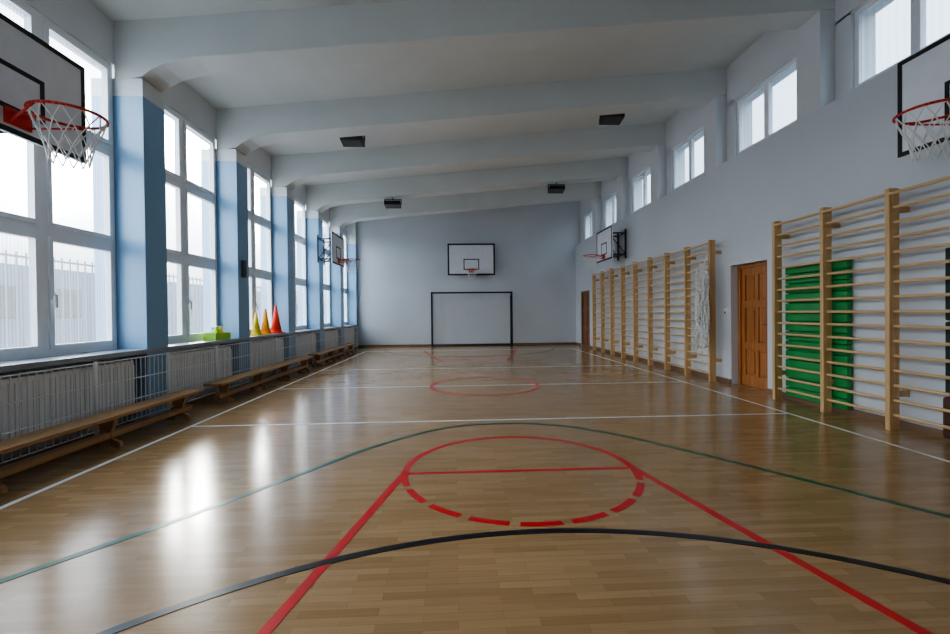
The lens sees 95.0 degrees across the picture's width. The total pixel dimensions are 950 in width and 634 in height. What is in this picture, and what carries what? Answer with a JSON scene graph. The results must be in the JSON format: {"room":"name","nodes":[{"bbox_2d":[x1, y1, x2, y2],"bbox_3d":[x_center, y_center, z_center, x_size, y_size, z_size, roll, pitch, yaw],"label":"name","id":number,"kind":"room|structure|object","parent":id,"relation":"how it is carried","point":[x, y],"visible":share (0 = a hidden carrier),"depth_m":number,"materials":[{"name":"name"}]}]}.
{"room":"sports hall","nodes":[
{"label":"sports hall","id":0,"kind":"room"},
{"bbox_2d":[0,0,357,460],"bbox_3d":[-4.399,-1.241,7.195,0.600,5.000,19.200,-1,1,-3],"label":"wall","id":1,"kind":"structure","parent":0,"point":[139,115],"depth_m":5.61,"materials":[{"name":"paint"}]},
{"bbox_2d":[0,12,109,168],"bbox_3d":[-3.470,-1.668,3.253,1.104,1.052,1.036,-1,1,-43],"label":"basketball hoop","id":2,"kind":"object","parent":1,"relation":"attached to","point":[42,89],"visible":1,"depth_m":3.34,"materials":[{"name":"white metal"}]},
{"bbox_2d":[0,0,116,361],"bbox_3d":[-4.327,-1.317,4.334,0.143,3.435,1.860,-1,1,-3],"label":"window","id":3,"kind":"structure","parent":1,"relation":"in","point":[40,230],"depth_m":4.40,"materials":[{"name":"white plastic"}]},
{"bbox_2d":[0,361,134,440],"bbox_3d":[-4.148,0.826,4.361,0.248,0.595,1.860,-1,1,-3],"label":"radiator","id":4,"kind":"object","parent":1,"relation":"attached to","point":[40,375],"visible":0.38,"depth_m":4.22,"materials":[{"name":"metal"}]},
{"bbox_2d":[0,324,358,372],"bbox_3d":[-4.231,0.400,7.217,0.360,0.055,19.200,-1,1,-3],"label":"window sill","id":5,"kind":"structure","parent":1,"relation":"attached to","point":[7,366],"depth_m":4.81,"materials":[{"name":"paint"}]},
{"bbox_2d":[203,326,230,340],"bbox_3d":[-4.218,0.262,7.116,0.200,0.219,0.460,-1,1,-3],"label":"tray","id":6,"kind":"object","parent":5,"relation":"on","point":[217,333],"visible":1,"depth_m":7.01,"materials":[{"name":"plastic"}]},
{"bbox_2d":[250,312,263,335],"bbox_3d":[-4.295,0.134,8.533,0.218,0.450,0.218,-1,1,-3],"label":"cone","id":7,"kind":"object","parent":5,"relation":"on","point":[256,331],"visible":0.98,"depth_m":8.48,"materials":[{"name":"yellow plastic"}]},
{"bbox_2d":[261,309,273,334],"bbox_3d":[-4.315,0.095,8.962,0.242,0.520,0.242,-1,1,-3],"label":"cone","id":8,"kind":"object","parent":5,"relation":"on","point":[265,329],"visible":0.9,"depth_m":8.91,"materials":[{"name":"orange plastic"}]},
{"bbox_2d":[271,305,284,332],"bbox_3d":[-4.317,0.051,9.432,0.288,0.600,0.288,-1,1,-3],"label":"cone","id":9,"kind":"object","parent":5,"relation":"on","point":[275,327],"visible":0.94,"depth_m":9.37,"materials":[{"name":"red plastic"}]},
{"bbox_2d":[164,103,217,343],"bbox_3d":[-4.430,-1.337,6.592,0.143,3.435,1.860,-1,1,-3],"label":"window","id":10,"kind":"structure","parent":1,"relation":"in","point":[181,256],"depth_m":6.64,"materials":[{"name":"white plastic"}]},
{"bbox_2d":[170,346,231,392],"bbox_3d":[-4.252,0.806,6.619,0.248,0.595,1.860,-1,1,-3],"label":"radiator","id":11,"kind":"object","parent":1,"relation":"attached to","point":[199,385],"visible":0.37,"depth_m":6.49,"materials":[{"name":"metal"}]},
{"bbox_2d":[241,260,246,277],"bbox_3d":[-4.090,-0.849,7.703,0.055,0.300,0.100,-1,1,-3],"label":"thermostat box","id":12,"kind":"object","parent":1,"relation":"attached to","point":[243,262],"visible":1,"depth_m":7.67,"materials":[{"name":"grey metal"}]},
{"bbox_2d":[247,163,272,333],"bbox_3d":[-4.534,-1.357,8.849,0.143,3.435,1.860,-1,1,-3],"label":"window","id":13,"kind":"structure","parent":1,"relation":"in","point":[253,218],"depth_m":8.93,"materials":[{"name":"white plastic"}]},
{"bbox_2d":[252,339,283,369],"bbox_3d":[-4.356,0.786,8.876,0.248,0.595,1.860,-1,1,-3],"label":"radiator","id":14,"kind":"object","parent":1,"relation":"attached to","point":[256,344],"visible":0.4,"depth_m":8.82,"materials":[{"name":"metal"}]},
{"bbox_2d":[293,196,306,329],"bbox_3d":[-4.638,-1.377,11.107,0.143,3.435,1.860,-1,1,-3],"label":"window","id":15,"kind":"structure","parent":1,"relation":"in","point":[298,239],"depth_m":11.86,"materials":[{"name":"white plastic"}]},
{"bbox_2d":[297,334,315,356],"bbox_3d":[-4.460,0.766,11.134,0.248,0.595,1.860,-1,1,-3],"label":"radiator","id":16,"kind":"object","parent":1,"relation":"attached to","point":[300,339],"visible":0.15,"depth_m":10.79,"materials":[{"name":"metal"}]},
{"bbox_2d":[323,218,329,326],"bbox_3d":[-4.742,-1.397,13.364,0.143,3.435,1.860,-1,1,-3],"label":"window","id":17,"kind":"structure","parent":1,"relation":"in","point":[326,286],"depth_m":14.19,"materials":[{"name":"white plastic"}]},
{"bbox_2d":[324,331,335,349],"bbox_3d":[-4.563,0.747,13.391,0.248,0.595,1.860,-1,1,-3],"label":"radiator","id":18,"kind":"object","parent":1,"relation":"attached to","point":[326,331],"visible":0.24,"depth_m":13.28,"materials":[{"name":"metal"}]},
{"bbox_2d":[317,231,359,272],"bbox_3d":[-3.884,-1.767,12.220,1.099,1.052,1.043,-1,1,-43],"label":"basketball hoop","id":19,"kind":"object","parent":1,"relation":"attached to","point":[337,242],"visible":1,"depth_m":12.11,"materials":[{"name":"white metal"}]},
{"bbox_2d":[343,232,346,324],"bbox_3d":[-4.846,-1.416,15.627,0.143,3.435,1.870,-1,1,-3],"label":"window","id":20,"kind":"structure","parent":1,"relation":"in","point":[344,234],"depth_m":16.46,"materials":[{"name":"white plastic"}]},
{"bbox_2d":[344,329,352,343],"bbox_3d":[-4.668,0.727,15.654,0.248,0.595,1.870,-1,1,-3],"label":"radiator","id":21,"kind":"object","parent":1,"relation":"attached to","point":[350,338],"visible":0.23,"depth_m":15.91,"materials":[{"name":"metal"}]},
{"bbox_2d":[88,0,765,204],"bbox_3d":[0.017,-4.148,7.372,9.800,1.119,19.600,-1,1,-3],"label":"ceiling","id":22,"kind":"structure","parent":0,"point":[321,83],"depth_m":7.21,"materials":[{"name":"paint"}]},
{"bbox_2d":[340,135,364,146],"bbox_3d":[-2.464,-3.643,8.755,0.490,0.330,0.299,-1,1,-3],"label":"floodlight","id":23,"kind":"object","parent":22,"relation":"attached to","point":[354,141],"depth_m":8.72,"materials":[{"name":"black metal"}]},
{"bbox_2d":[384,198,401,208],"bbox_3d":[-2.322,-3.235,12.289,0.490,0.269,0.299,-1,1,-3],"label":"floodlight","id":24,"kind":"object","parent":22,"relation":"attached to","point":[392,204],"depth_m":12.22,"materials":[{"name":"black metal"}]},
{"bbox_2d":[329,181,600,227],"bbox_3d":[-0.265,-3.763,14.681,9.060,1.576,0.400,-1,1,-3],"label":"ceiling beam","id":25,"kind":"structure","parent":22,"relation":"attached to","point":[341,216],"depth_m":14.49,"materials":[{"name":"white paint"}]},
{"bbox_2d":[306,157,627,212],"bbox_3d":[-0.161,-3.743,12.423,9.060,1.576,0.400,-1,1,-3],"label":"ceiling beam","id":26,"kind":"structure","parent":22,"relation":"attached to","point":[322,197],"depth_m":12.24,"materials":[{"name":"white paint"}]},
{"bbox_2d":[271,122,665,190],"bbox_3d":[-0.057,-3.724,10.166,9.060,1.576,0.400,-1,1,-3],"label":"ceiling beam","id":27,"kind":"structure","parent":22,"relation":"attached to","point":[290,171],"depth_m":9.99,"materials":[{"name":"white paint"}]},
{"bbox_2d":[216,68,725,155],"bbox_3d":[0.047,-3.704,7.908,9.060,1.576,0.400,-1,1,-3],"label":"ceiling beam","id":28,"kind":"structure","parent":22,"relation":"attached to","point":[246,130],"depth_m":7.74,"materials":[{"name":"white paint"}]},
{"bbox_2d":[113,0,834,92],"bbox_3d":[0.151,-3.684,5.651,9.060,1.576,0.400,-1,1,-3],"label":"ceiling beam","id":29,"kind":"structure","parent":22,"relation":"attached to","point":[165,53],"depth_m":5.45,"materials":[{"name":"white paint"}]},
{"bbox_2d":[548,183,564,193],"bbox_3d":[2.339,-3.724,12.499,0.490,0.269,0.299,-1,1,-3],"label":"floodlight","id":30,"kind":"object","parent":22,"relation":"attached to","point":[556,188],"depth_m":12.40,"materials":[{"name":"black metal"}]},
{"bbox_2d":[599,113,624,124],"bbox_3d":[2.825,-4.198,8.993,0.490,0.330,0.299,-1,1,-3],"label":"floodlight","id":31,"kind":"object","parent":22,"relation":"attached to","point":[613,119],"depth_m":8.95,"materials":[{"name":"black metal"}]},
{"bbox_2d":[357,201,579,344],"bbox_3d":[-0.406,-1.974,17.083,9.800,6.200,0.200,-1,1,-3],"label":"wall","id":32,"kind":"structure","parent":0,"point":[403,260],"depth_m":17.00,"materials":[{"name":"paint"}]},
{"bbox_2d":[358,342,575,346],"bbox_3d":[-0.254,1.085,17.006,8.530,0.080,0.020,-1,1,-3],"label":"baseboard","id":33,"kind":"structure","parent":32,"relation":"attached to","point":[558,343],"depth_m":16.98,"materials":[{"name":"brown wood"}]},
{"bbox_2d":[447,243,494,278],"bbox_3d":[-0.133,-2.126,16.549,1.820,1.392,0.892,-1,1,-3],"label":"basketball hoop","id":34,"kind":"object","parent":32,"relation":"attached to","point":[468,259],"visible":1,"depth_m":16.71,"materials":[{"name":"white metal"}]},
{"bbox_2d":[0,344,949,633],"bbox_3d":[0.073,1.284,7.423,9.800,0.153,19.600,-1,1,-3],"label":"floor","id":35,"kind":"structure","parent":0,"point":[544,583],"depth_m":2.80,"materials":[{"name":"brown wood"}]},
{"bbox_2d":[0,389,203,493],"bbox_3d":[-3.593,1.123,3.724,0.278,0.320,3.950,-1,1,-3],"label":"bench","id":36,"kind":"object","parent":35,"relation":"on","point":[106,421],"visible":1,"depth_m":4.08,"materials":[{"name":"brown wood"}]},
{"bbox_2d":[0,327,357,463],"bbox_3d":[-4.013,0.846,7.147,0.036,0.820,18.968,-1,1,-3],"label":"guard","id":37,"kind":"object","parent":35,"relation":"on","point":[308,343],"visible":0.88,"depth_m":5.33,"materials":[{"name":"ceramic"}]},
{"bbox_2d":[203,356,313,401],"bbox_3d":[-3.796,1.085,8.144,0.278,0.320,4.000,-1,1,-3],"label":"bench","id":38,"kind":"object","parent":35,"relation":"on","point":[223,384],"visible":1,"depth_m":7.47,"materials":[{"name":"brown wood"}]},
{"bbox_2d":[308,343,355,365],"bbox_3d":[-3.998,1.046,12.539,0.278,0.320,4.000,-1,1,-3],"label":"bench","id":39,"kind":"object","parent":35,"relation":"on","point":[330,351],"visible":0.99,"depth_m":11.95,"materials":[{"name":"brown wood"}]},
{"bbox_2d":[431,291,512,346],"bbox_3d":[-0.120,0.080,16.804,3.120,2.088,0.380,-1,1,-3],"label":"goal","id":40,"kind":"object","parent":35,"relation":"on","point":[511,296],"visible":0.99,"depth_m":16.68,"materials":[{"name":"black metal"}]},
{"bbox_2d":[575,0,949,429],"bbox_3d":[4.676,-1.839,7.607,0.520,6.000,19.200,-1,1,-3],"label":"wall","id":41,"kind":"structure","parent":0,"point":[841,148],"depth_m":6.18,"materials":[{"name":"paint"}]},
{"bbox_2d":[581,290,589,346],"bbox_3d":[4.117,0.064,16.007,0.128,2.050,1.100,-1,1,-3],"label":"door","id":42,"kind":"structure","parent":41,"relation":"in","point":[585,295],"depth_m":16.14,"materials":[{"name":"brown wood"}]},
{"bbox_2d":[585,211,591,239],"bbox_3d":[4.288,-3.398,16.005,0.070,0.970,1.440,-1,1,-3],"label":"window","id":43,"kind":"structure","parent":41,"relation":"in","point":[590,212],"depth_m":16.24,"materials":[{"name":"white plastic"}]},
{"bbox_2d":[583,225,625,267],"bbox_3d":[3.731,-1.938,12.357,1.122,1.112,1.063,-1,1,-43],"label":"basketball hoop","id":44,"kind":"object","parent":41,"relation":"attached to","point":[605,238],"visible":1,"depth_m":12.24,"materials":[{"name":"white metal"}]},
{"bbox_2d":[605,193,615,227],"bbox_3d":[4.392,-3.378,13.747,0.070,0.970,1.440,-1,1,-3],"label":"window","id":45,"kind":"structure","parent":41,"relation":"in","point":[613,197],"depth_m":13.78,"materials":[{"name":"white plastic"}]},
{"bbox_2d":[633,167,650,212],"bbox_3d":[4.496,-3.359,11.490,0.070,0.970,1.440,-1,1,-3],"label":"window","id":46,"kind":"structure","parent":41,"relation":"in","point":[643,174],"depth_m":11.52,"materials":[{"name":"white plastic"}]},
{"bbox_2d":[592,240,721,381],"bbox_3d":[4.152,-0.136,11.102,0.244,2.540,6.648,-1,1,-3],"label":"wall bars","id":47,"kind":"object","parent":41,"relation":"attached to","point":[712,360],"visible":0.99,"depth_m":9.71,"materials":[{"name":"brown wood"}]},
{"bbox_2d":[694,254,709,355],"bbox_3d":[4.080,-0.225,7.834,0.176,1.826,0.386,-1,1,-18],"label":"net","id":48,"kind":"object","parent":47,"relation":"attached to","point":[702,307],"visible":1,"depth_m":7.78,"materials":[{"name":"white fabric"}]},
{"bbox_2d":[673,127,703,190],"bbox_3d":[4.600,-3.339,9.232,0.070,0.970,1.440,-1,1,-3],"label":"window","id":49,"kind":"structure","parent":41,"relation":"in","point":[691,140],"depth_m":9.25,"materials":[{"name":"white plastic"}]},
{"bbox_2d":[738,261,767,389],"bbox_3d":[4.616,0.141,7.121,0.128,2.050,0.860,-1,1,-3],"label":"door","id":50,"kind":"structure","parent":41,"relation":"in","point":[752,278],"depth_m":7.22,"materials":[{"name":"orange wood"}]},
{"bbox_2d":[576,342,948,439],"bbox_3d":[4.438,1.123,7.612,0.020,0.080,19.180,-1,1,-3],"label":"baseboard","id":51,"kind":"structure","parent":41,"relation":"attached to","point":[918,428],"depth_m":5.27,"materials":[{"name":"brown wood"}]},
{"bbox_2d":[737,58,796,154],"bbox_3d":[4.704,-3.319,6.975,0.070,0.970,1.440,-1,1,-3],"label":"window","id":52,"kind":"structure","parent":41,"relation":"in","point":[767,84],"depth_m":6.97,"materials":[{"name":"white plastic"}]},
{"bbox_2d":[785,259,851,409],"bbox_3d":[4.473,0.200,5.704,0.075,1.840,0.980,-1,1,-3],"label":"mat","id":53,"kind":"object","parent":41,"relation":"attached to","point":[846,331],"visible":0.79,"depth_m":5.69,"materials":[{"name":"green plastic"}]},
{"bbox_2d":[772,175,949,429],"bbox_3d":[4.489,-0.072,3.770,0.244,2.540,4.968,-1,1,-3],"label":"wall bars","id":54,"kind":"object","parent":41,"relation":"attached to","point":[892,209],"visible":1,"depth_m":4.91,"materials":[{"name":"brown wood"}]},
{"bbox_2d":[854,0,949,88],"bbox_3d":[4.808,-3.299,4.717,0.070,0.970,1.440,-1,1,-3],"label":"window","id":55,"kind":"structure","parent":41,"relation":"in","point":[917,7],"depth_m":5.14,"materials":[{"name":"white plastic"}]},
{"bbox_2d":[892,34,949,161],"bbox_3d":[4.137,-1.860,3.527,1.122,1.112,1.063,-1,1,-43],"label":"basketball hoop","id":56,"kind":"object","parent":41,"relation":"attached to","point":[922,119],"visible":1,"depth_m":3.86,"materials":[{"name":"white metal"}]},
{"bbox_2d":[943,396,949,439],"bbox_3d":[4.571,0.973,3.743,0.075,0.410,0.940,-1,1,-3],"label":"pad","id":57,"kind":"object","parent":41,"relation":"attached to","point":[946,400],"visible":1,"depth_m":4.17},
{"bbox_2d":[945,248,949,392],"bbox_3d":[4.564,0.043,3.694,0.075,1.410,0.960,-1,1,-3],"label":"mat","id":58,"kind":"object","parent":41,"relation":"attached to","point":[947,250],"visible":0.78,"depth_m":4.15,"materials":[{"name":"black plastic"}]},
{"label":"outside","id":59,"kind":"structure","parent":0,"visible":0},
{"bbox_3d":[-32.605,2.093,8.529,55.600,0.100,140.000,-1,1,-3],"label":"ground","id":60,"kind":"structure","parent":59,"visible":0},
{"bbox_2d":[0,250,296,347],"bbox_3d":[-5.083,0.167,7.171,0.028,1.800,19.209,-1,1,-3],"label":"railing","id":61,"kind":"object","parent":60,"relation":"on","point":[5,254],"visible":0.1,"depth_m":5.38,"materials":[{"name":"metal"}]},
{"bbox_2d":[0,263,297,348],"bbox_3d":[-30.533,-0.561,33.628,10.100,4.700,86.000,-1,1,-3],"label":"fence","id":62,"kind":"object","parent":60,"relation":"on","point":[11,275],"visible":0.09,"depth_m":26.80,"materials":[{"name":"grey metal"}]}
]}

